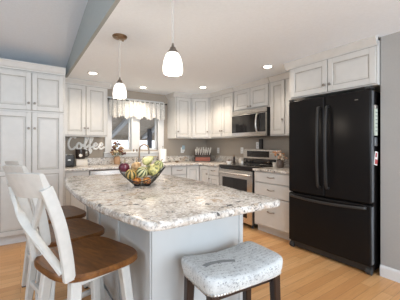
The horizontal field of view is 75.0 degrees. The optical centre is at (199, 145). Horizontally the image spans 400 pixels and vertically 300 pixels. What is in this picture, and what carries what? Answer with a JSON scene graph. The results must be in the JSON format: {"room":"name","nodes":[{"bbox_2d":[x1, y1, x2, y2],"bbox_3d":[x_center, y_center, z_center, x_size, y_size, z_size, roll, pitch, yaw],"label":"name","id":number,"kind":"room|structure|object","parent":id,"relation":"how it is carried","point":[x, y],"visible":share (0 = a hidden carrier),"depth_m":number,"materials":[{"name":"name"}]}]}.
{"room":"kitchen","nodes":[
{"label":"kitchen","id":0,"kind":"room"},
{"bbox_2d":[0,0,87,67],"bbox_3d":[-1.754,-1.835,-0.115,4.180,1.596,8.000,0,0,-35],"label":"ceiling","id":1,"kind":"structure","parent":0,"point":[44,32],"depth_m":2.93,"materials":[{"name":"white paint"}]},
{"bbox_2d":[65,0,119,77],"bbox_3d":[-0.003,-1.779,1.000,0.030,1.508,7.850,0,0,-35],"label":"ceiling beam","id":2,"kind":"structure","parent":0,"point":[97,12],"depth_m":2.54,"materials":[{"name":"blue paint"}]},
{"bbox_2d":[65,89,205,157],"bbox_3d":[-2.745,-0.075,3.968,7.180,2.600,0.150,0,0,-35],"label":"wall","id":3,"kind":"structure","parent":0,"point":[172,146],"depth_m":5.21,"materials":[{"name":"beige paint"}]},
{"bbox_2d":[67,137,104,153],"bbox_3d":[-1.923,-0.015,4.429,0.600,0.308,0.035,0,0,-35],"label":"coffee sign","id":4,"kind":"object","parent":3,"relation":"attached to","point":[86,139],"visible":0.88,"depth_m":4.42,"materials":[{"name":"white plastic"}]},
{"bbox_2d":[65,78,110,136],"bbox_3d":[-1.867,-0.585,4.249,0.723,0.879,0.379,0,0,-35],"label":"upper cabinet","id":5,"kind":"object","parent":3,"relation":"attached to","point":[86,102],"visible":0.94,"depth_m":4.11,"materials":[{"name":"white paint"}]},
{"bbox_2d":[103,96,163,156],"bbox_3d":[-1.230,-0.335,4.960,1.200,1.080,0.175,0,0,-35],"label":"window","id":6,"kind":"structure","parent":3,"relation":"in","point":[131,133],"depth_m":4.90,"materials":[{"name":"white paint"}]},
{"bbox_2d":[108,98,166,120],"bbox_3d":[-1.163,-0.666,4.908,1.196,0.358,0.096,0,0,-35],"label":"window valance","id":7,"kind":"object","parent":6,"relation":"attached to","point":[126,108],"visible":0.94,"depth_m":4.86,"materials":[{"name":"white fabric"}]},
{"bbox_2d":[165,92,191,138],"bbox_3d":[-0.431,-0.585,5.238,0.398,0.879,0.379,0,0,-35],"label":"upper cabinet","id":8,"kind":"object","parent":3,"relation":"attached to","point":[178,104],"visible":1,"depth_m":5.13,"materials":[{"name":"white paint"}]},
{"bbox_2d":[190,94,218,138],"bbox_3d":[0.051,-0.585,5.403,0.645,0.879,0.653,0,0,-35],"label":"upper cabinet","id":9,"kind":"object","parent":3,"relation":"attached to","point":[200,103],"visible":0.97,"depth_m":5.19,"materials":[{"name":"white paint"}]},
{"bbox_2d":[0,223,399,299],"bbox_3d":[-0.519,1.275,0.736,7.180,0.100,8.000,0,0,-35],"label":"floor","id":10,"kind":"structure","parent":0,"point":[305,274],"depth_m":2.38,"materials":[{"name":"brown wood"}]},
{"bbox_2d":[0,58,65,245],"bbox_3d":[-2.389,0.087,3.616,0.838,2.275,0.828,0,0,-35],"label":"pantry cabinet","id":11,"kind":"object","parent":10,"relation":"on","point":[32,95],"visible":0.81,"depth_m":3.31,"materials":[{"name":"white paint"}]},
{"bbox_2d":[5,161,87,299],"bbox_3d":[-1.303,0.667,2.207,0.483,1.115,0.565,0,0,44],"label":"bar stool","id":12,"kind":"object","parent":10,"relation":"on","point":[70,212],"visible":0.21,"depth_m":2.24,"materials":[{"name":"white paint"}]},
{"bbox_2d":[2,165,105,299],"bbox_3d":[-0.981,0.667,1.758,0.483,1.115,0.565,0,0,42],"label":"bar stool","id":13,"kind":"object","parent":10,"relation":"on","point":[79,228],"visible":0.31,"depth_m":1.75,"materials":[{"name":"white paint"}]},
{"bbox_2d":[5,173,137,299],"bbox_3d":[-0.653,0.667,1.346,0.483,1.115,0.565,0,0,38],"label":"bar stool","id":14,"kind":"object","parent":10,"relation":"on","point":[77,263],"visible":1,"depth_m":1.20,"materials":[{"name":"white wood"}]},
{"bbox_2d":[65,170,88,218],"bbox_3d":[-1.932,0.792,3.982,0.322,0.865,0.744,0,0,-35],"label":"base cabinet","id":15,"kind":"object","parent":10,"relation":"on","point":[70,199],"visible":0.22,"depth_m":3.68,"materials":[{"name":"white paint"}]},
{"bbox_2d":[89,169,125,175],"bbox_3d":[-1.517,0.794,4.201,0.598,0.862,0.660,0,0,-35],"label":"dishwasher","id":16,"kind":"object","parent":10,"relation":"on","point":[108,171],"visible":0.11,"depth_m":3.91,"materials":[{"name":"white plastic"}]},
{"bbox_2d":[130,166,170,174],"bbox_3d":[-0.992,0.792,4.633,0.738,0.865,0.739,0,0,-35],"label":"base cabinet","id":17,"kind":"object","parent":10,"relation":"on","point":[167,171],"visible":0.06,"depth_m":4.52,"materials":[{"name":"white paint"}]},
{"bbox_2d":[65,174,279,299],"bbox_3d":[-0.442,0.774,2.124,1.070,0.902,2.000,0,0,-35],"label":"kitchen island","id":18,"kind":"object","parent":10,"relation":"on","point":[170,219],"visible":0.82,"depth_m":1.50,"materials":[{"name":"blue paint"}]},
{"bbox_2d":[119,167,164,185],"bbox_3d":[-0.470,0.246,2.123,0.378,0.154,0.288,0,0,0],"label":"wire bowl","id":19,"kind":"object","parent":18,"relation":"on","point":[153,178],"visible":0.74,"depth_m":2.05,"materials":[{"name":"grey metal"}]},
{"bbox_2d":[119,160,129,171],"bbox_3d":[-0.612,0.165,2.103,0.087,0.100,0.087,0,0,-35],"label":"onion","id":20,"kind":"object","parent":19,"relation":"in","point":[123,167],"visible":0.91,"depth_m":2.07,"materials":[{"name":"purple food"}]},
{"bbox_2d":[125,167,136,179],"bbox_3d":[-0.544,0.218,2.061,0.089,0.100,0.088,0,0,-15],"label":"gourd","id":21,"kind":"object","parent":19,"relation":"in","point":[131,174],"visible":0.94,"depth_m":2.03,"materials":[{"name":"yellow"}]},
{"bbox_2d":[131,160,141,170],"bbox_3d":[-0.528,0.168,2.163,0.093,0.109,0.086,0,0,-35],"label":"gourd","id":22,"kind":"object","parent":19,"relation":"in","point":[135,165],"visible":0.65,"depth_m":2.13,"materials":[{"name":"brown food"}]},
{"bbox_2d":[133,176,141,183],"bbox_3d":[-0.500,0.269,2.071,0.069,0.075,0.069,0,0,-12],"label":"pumpkin","id":23,"kind":"object","parent":19,"relation":"in","point":[137,178],"visible":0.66,"depth_m":2.05,"materials":[{"name":"brown food"}]},
{"bbox_2d":[136,166,147,177],"bbox_3d":[-0.456,0.208,2.057,0.093,0.094,0.094,0,0,-5],"label":"gourd","id":24,"kind":"object","parent":19,"relation":"in","point":[142,171],"visible":1,"depth_m":2.02,"materials":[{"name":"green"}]},
{"bbox_2d":[142,175,150,183],"bbox_3d":[-0.425,0.269,2.073,0.069,0.075,0.069,0,0,-12],"label":"pumpkin","id":25,"kind":"object","parent":19,"relation":"in","point":[146,177],"visible":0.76,"depth_m":2.05,"materials":[{"name":"brown food"}]},
{"bbox_2d":[142,156,155,165],"bbox_3d":[-0.417,0.123,2.138,0.115,0.082,0.069,0,0,-11],"label":"gourd","id":26,"kind":"object","parent":19,"relation":"in","point":[147,160],"visible":1,"depth_m":2.11,"materials":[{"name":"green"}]},
{"bbox_2d":[148,163,160,175],"bbox_3d":[-0.365,0.192,2.083,0.102,0.108,0.099,0,0,-13],"label":"gourd","id":27,"kind":"object","parent":19,"relation":"in","point":[153,169],"visible":0.89,"depth_m":2.04,"materials":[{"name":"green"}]},
{"bbox_2d":[154,159,163,168],"bbox_3d":[-0.342,0.152,2.158,0.078,0.086,0.081,0,0,22],"label":"gourd","id":28,"kind":"object","parent":19,"relation":"in","point":[161,165],"visible":0.59,"depth_m":2.13,"materials":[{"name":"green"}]},
{"bbox_2d":[171,166,185,177],"bbox_3d":[-0.558,0.792,4.928,0.308,0.865,0.744,0,0,-35],"label":"base cabinet","id":29,"kind":"object","parent":10,"relation":"on","point":[180,171],"visible":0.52,"depth_m":4.65,"materials":[{"name":"white paint"}]},
{"bbox_2d":[186,165,209,182],"bbox_3d":[0.027,0.792,5.179,0.937,0.865,0.996,0,0,-35],"label":"base cabinet","id":30,"kind":"object","parent":10,"relation":"on","point":[196,172],"visible":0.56,"depth_m":4.80,"materials":[{"name":"white paint"}]},
{"bbox_2d":[65,155,242,171],"bbox_3d":[-0.708,0.284,4.497,2.922,0.149,1.286,0,0,-35],"label":"countertop","id":31,"kind":"structure","parent":30,"relation":"on","point":[93,163],"depth_m":4.75,"materials":[{"name":"stone"}]},
{"bbox_2d":[65,154,74,166],"bbox_3d":[-2.025,0.231,3.999,0.150,0.188,0.275,0,0,-35],"label":"toaster","id":32,"kind":"object","parent":31,"relation":"on","point":[69,159],"visible":0.62,"depth_m":3.90,"materials":[{"name":"black plastic"}]},
{"bbox_2d":[75,159,87,165],"bbox_3d":[-1.905,0.269,4.176,0.176,0.112,0.146,0,0,-35],"label":"canister","id":33,"kind":"object","parent":31,"relation":"on","point":[78,162],"visible":0.88,"depth_m":4.12,"materials":[{"name":"beige ceramic"}]},
{"bbox_2d":[75,149,88,158],"bbox_3d":[-1.905,0.136,4.189,0.151,0.155,0.190,0,0,23],"label":"mug","id":34,"kind":"object","parent":33,"relation":"on","point":[79,153],"visible":0.99,"depth_m":4.11,"materials":[{"name":"grey ceramic"}]},
{"bbox_2d":[114,156,120,163],"bbox_3d":[-1.445,0.256,4.541,0.116,0.138,0.116,0,0,-35],"label":"vase","id":35,"kind":"object","parent":31,"relation":"on","point":[117,160],"visible":0.98,"depth_m":4.50,"materials":[{"name":"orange ceramic"}]},
{"bbox_2d":[138,144,149,162],"bbox_3d":[-1.036,0.145,4.812,0.222,0.359,0.059,0,0,-14],"label":"faucet","id":36,"kind":"object","parent":31,"relation":"on","point":[139,158],"visible":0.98,"depth_m":4.79,"materials":[{"name":"silver metal"}]},
{"bbox_2d":[159,146,166,162],"bbox_3d":[-0.717,0.167,5.030,0.150,0.317,0.150,0,0,-35],"label":"paper towel holder","id":37,"kind":"object","parent":31,"relation":"on","point":[162,152],"visible":0.86,"depth_m":4.97,"materials":[{"name":"white paper"}]},
{"bbox_2d":[195,152,210,161],"bbox_3d":[0.058,0.225,5.374,0.330,0.200,0.167,0,0,1],"label":"knife block","id":38,"kind":"object","parent":31,"relation":"on","point":[198,158],"visible":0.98,"depth_m":5.29,"materials":[{"name":"red wood"}]},
{"bbox_2d":[208,166,220,184],"bbox_3d":[0.492,0.792,4.717,0.694,0.865,0.288,0,0,-35],"label":"base cabinet","id":39,"kind":"object","parent":10,"relation":"on","point":[214,176],"visible":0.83,"depth_m":4.52,"materials":[{"name":"white paint"}]},
{"bbox_2d":[181,241,282,299],"bbox_3d":[0.167,0.898,1.353,0.481,0.656,0.313,0,0,-30],"label":"upholstered stool","id":40,"kind":"object","parent":10,"relation":"on","point":[247,265],"visible":1,"depth_m":1.29,"materials":[{"name":"fabric"}]},
{"bbox_2d":[218,149,278,228],"bbox_3d":[0.777,0.642,4.250,0.699,1.165,0.756,0,0,-35],"label":"range","id":41,"kind":"object","parent":10,"relation":"on","point":[238,176],"visible":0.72,"depth_m":4.12,"materials":[{"name":"silver metal"}]},
{"bbox_2d":[219,163,272,170],"bbox_3d":[0.777,0.339,4.250,0.580,0.052,0.756,0,0,-35],"label":"cooktop","id":42,"kind":"object","parent":41,"relation":"in","point":[236,166],"depth_m":4.12,"materials":[{"name":"black glass"}]},
{"bbox_2d":[255,171,292,240],"bbox_3d":[1.208,0.792,3.679,0.694,0.865,0.630,0,0,-35],"label":"base cabinet","id":43,"kind":"object","parent":10,"relation":"on","point":[274,221],"visible":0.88,"depth_m":3.46,"materials":[{"name":"white paint"}]},
{"bbox_2d":[253,159,288,173],"bbox_3d":[1.215,0.284,3.687,0.673,0.149,0.635,0,0,-35],"label":"countertop","id":44,"kind":"structure","parent":43,"relation":"on","point":[285,170],"depth_m":3.63,"materials":[{"name":"stone"}]},
{"bbox_2d":[276,160,283,167],"bbox_3d":[1.185,0.268,3.851,0.112,0.115,0.112,0,0,-35],"label":"jar","id":45,"kind":"object","parent":44,"relation":"on","point":[280,163],"visible":0.94,"depth_m":3.81,"materials":[{"name":"ceramic"}]},
{"bbox_2d":[289,86,380,275],"bbox_3d":[1.596,0.335,2.983,0.778,1.780,0.911,0,0,-35],"label":"refrigerator","id":46,"kind":"object","parent":10,"relation":"on","point":[335,181],"visible":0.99,"depth_m":2.69,"materials":[{"name":"black metal"}]},
{"bbox_2d":[373,105,377,135],"bbox_3d":[1.661,-0.240,2.463,0.060,0.290,0.020,0,0,-35],"label":"pad","id":47,"kind":"object","parent":46,"relation":"attached to","point":[375,107],"visible":1,"depth_m":2.45,"materials":[{"name":"grey paper"}]},
{"bbox_2d":[374,151,377,165],"bbox_3d":[1.673,0.121,2.476,0.082,0.138,0.008,0,0,-35],"label":"card","id":48,"kind":"object","parent":46,"relation":"attached to","point":[376,152],"visible":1,"depth_m":2.47,"materials":[{"name":"white paper"}]},
{"bbox_2d":[67,0,399,94],"bbox_3d":[1.203,-1.055,1.921,3.000,0.060,8.000,0,0,-35],"label":"ceiling","id":49,"kind":"structure","parent":0,"point":[220,44],"depth_m":2.45,"materials":[{"name":"white paint"}]},
{"bbox_2d":[112,33,126,98],"bbox_3d":[-0.751,-0.737,2.439,0.136,0.577,0.136,0,0,-35],"label":"pendant lamp","id":50,"kind":"object","parent":49,"relation":"hanging from","point":[119,90],"visible":1,"depth_m":2.40,"materials":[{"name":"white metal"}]},
{"bbox_2d":[163,0,182,75],"bbox_3d":[-0.170,-0.737,1.631,0.136,0.577,0.136,0,0,-35],"label":"pendant lamp","id":51,"kind":"object","parent":49,"relation":"hanging from","point":[172,64],"visible":1,"depth_m":1.59,"materials":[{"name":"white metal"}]},
{"bbox_2d":[262,65,273,68],"bbox_3d":[0.873,-1.020,3.369,0.156,0.007,0.156,0,0,-35],"label":"recessed light","id":52,"kind":"object","parent":49,"relation":"in","point":[263,66],"visible":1,"depth_m":3.36,"materials":[{"name":"white paint"}]},
{"bbox_2d":[206,136,288,158],"bbox_3d":[1.239,0.075,4.380,0.150,2.300,3.690,0,0,-35],"label":"wall","id":53,"kind":"structure","parent":0,"point":[229,146],"depth_m":4.91,"materials":[{"name":"beige paint"}]},
{"bbox_2d":[209,87,246,138],"bbox_3d":[0.522,-0.585,4.952,0.379,0.879,0.675,0,0,-35],"label":"upper cabinet","id":54,"kind":"object","parent":53,"relation":"attached to","point":[222,101],"visible":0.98,"depth_m":4.83,"materials":[{"name":"white paint"}]},
{"bbox_2d":[232,77,269,110],"bbox_3d":[0.943,-0.807,4.340,0.379,0.434,0.790,0,0,-35],"label":"upper cabinet","id":55,"kind":"object","parent":53,"relation":"attached to","point":[255,94],"visible":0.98,"depth_m":4.20,"materials":[{"name":"white paint"}]},
{"bbox_2d":[232,107,274,136],"bbox_3d":[0.909,-0.368,4.305,0.474,0.437,0.756,0,0,-35],"label":"microwave","id":56,"kind":"object","parent":55,"relation":"attached to","point":[255,122],"visible":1,"depth_m":4.13,"materials":[{"name":"silver plastic"}]},
{"bbox_2d":[259,139,262,148],"bbox_3d":[1.050,-0.025,4.487,0.040,0.180,0.072,0,0,-35],"label":"plug adapter","id":57,"kind":"object","parent":53,"relation":"attached to","point":[260,140],"visible":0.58,"depth_m":4.46,"materials":[{"name":"black plastic"}]},
{"bbox_2d":[268,72,289,135],"bbox_3d":[1.343,-0.585,3.760,0.379,0.879,0.600,0,0,-35],"label":"upper cabinet","id":58,"kind":"object","parent":53,"relation":"attached to","point":[279,84],"visible":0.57,"depth_m":3.77,"materials":[{"name":"white paint"}]},
{"bbox_2d":[284,35,380,100],"bbox_3d":[1.630,-0.799,3.038,0.723,0.449,1.020,0,0,-35],"label":"upper cabinet","id":59,"kind":"object","parent":53,"relation":"attached to","point":[354,66],"visible":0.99,"depth_m":2.73,"materials":[{"name":"white paint"}]},
{"bbox_2d":[381,31,399,270],"bbox_3d":[3.206,0.075,0.969,0.780,2.300,4.160,0,0,-35],"label":"wall","id":60,"kind":"structure","parent":0,"point":[390,44],"depth_m":2.39,"materials":[{"name":"grey paint"}]},
{"bbox_2d":[380,264,399,282],"bbox_3d":[2.850,1.173,0.784,0.016,0.105,4.060,0,0,-35],"label":"baseboard","id":61,"kind":"structure","parent":60,"relation":"attached to","point":[386,272],"depth_m":2.38,"materials":[{"name":"white paint"}]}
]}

